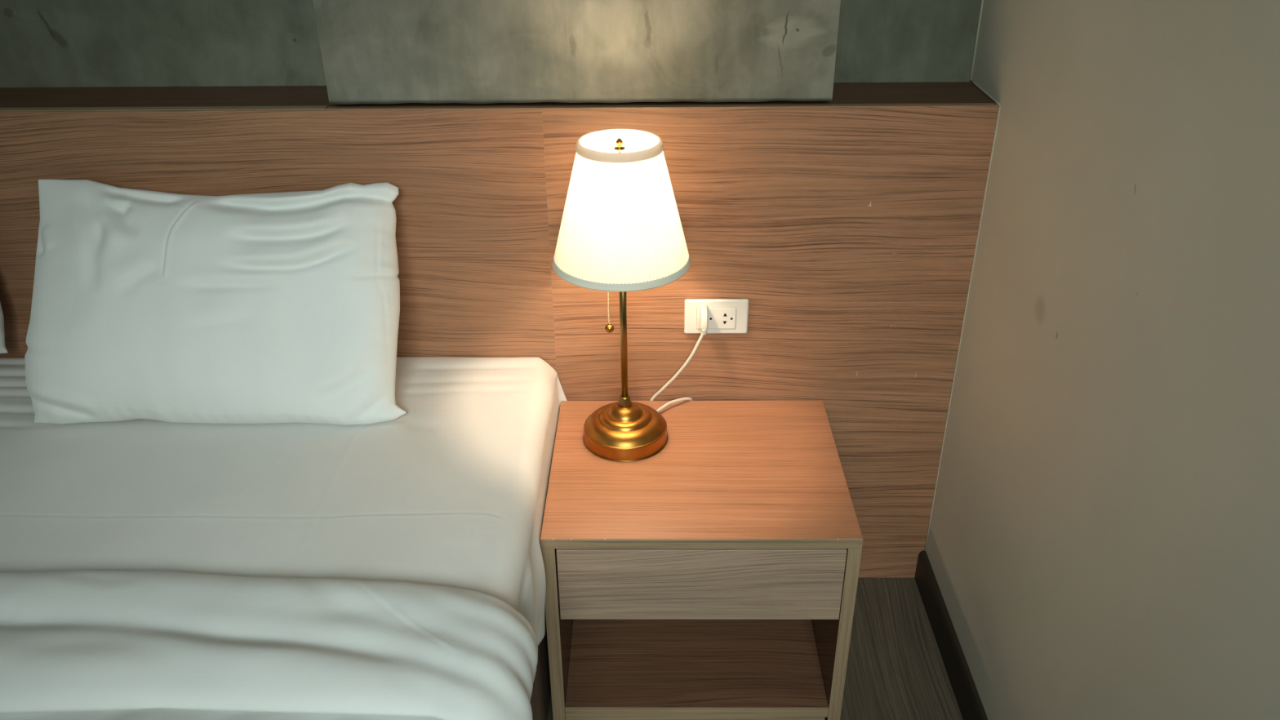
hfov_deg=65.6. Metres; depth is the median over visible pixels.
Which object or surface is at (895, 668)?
floor
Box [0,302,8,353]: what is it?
pillow
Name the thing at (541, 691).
bed
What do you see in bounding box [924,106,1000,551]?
trim
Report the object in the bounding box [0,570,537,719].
blanket
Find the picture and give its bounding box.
[312,0,840,104]
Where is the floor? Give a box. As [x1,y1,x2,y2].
[547,577,963,719]
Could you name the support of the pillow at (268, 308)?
on the fitted sheet
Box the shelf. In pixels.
[564,619,828,712]
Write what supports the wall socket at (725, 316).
attached to the headboard
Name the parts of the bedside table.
panel, panel, drawer, panel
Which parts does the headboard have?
panel, panel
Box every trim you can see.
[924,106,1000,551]
[969,0,983,79]
[969,80,1000,106]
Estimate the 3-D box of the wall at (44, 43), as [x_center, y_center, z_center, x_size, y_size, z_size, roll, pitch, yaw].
[-1.311,-0.819,1.663,3.793,2.700,0.100,0,29,1]
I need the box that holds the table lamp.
[551,128,707,462]
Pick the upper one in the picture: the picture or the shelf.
the picture
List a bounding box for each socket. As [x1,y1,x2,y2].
[684,298,748,333]
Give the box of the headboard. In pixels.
[0,81,999,577]
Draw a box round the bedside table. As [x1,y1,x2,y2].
[540,400,862,719]
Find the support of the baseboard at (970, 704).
attached to the wall at (1103, 543)
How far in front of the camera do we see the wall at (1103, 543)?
1.20 m
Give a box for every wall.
[0,0,981,87]
[925,0,1279,719]
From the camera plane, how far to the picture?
1.59 m
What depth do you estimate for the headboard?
1.72 m
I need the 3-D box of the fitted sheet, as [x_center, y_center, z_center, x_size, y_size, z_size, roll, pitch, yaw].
[-1.122,0.598,1.019,1.952,0.250,2.057,0,29,1]
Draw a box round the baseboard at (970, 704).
[914,550,987,719]
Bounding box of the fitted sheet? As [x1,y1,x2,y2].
[0,356,567,673]
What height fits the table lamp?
0.701 m
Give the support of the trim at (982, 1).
attached to the wall at (1103, 543)
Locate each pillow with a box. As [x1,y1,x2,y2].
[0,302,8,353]
[24,178,407,425]
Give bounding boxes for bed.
[529,606,551,719]
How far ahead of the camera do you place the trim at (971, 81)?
1.68 m
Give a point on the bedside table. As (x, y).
(713, 575)

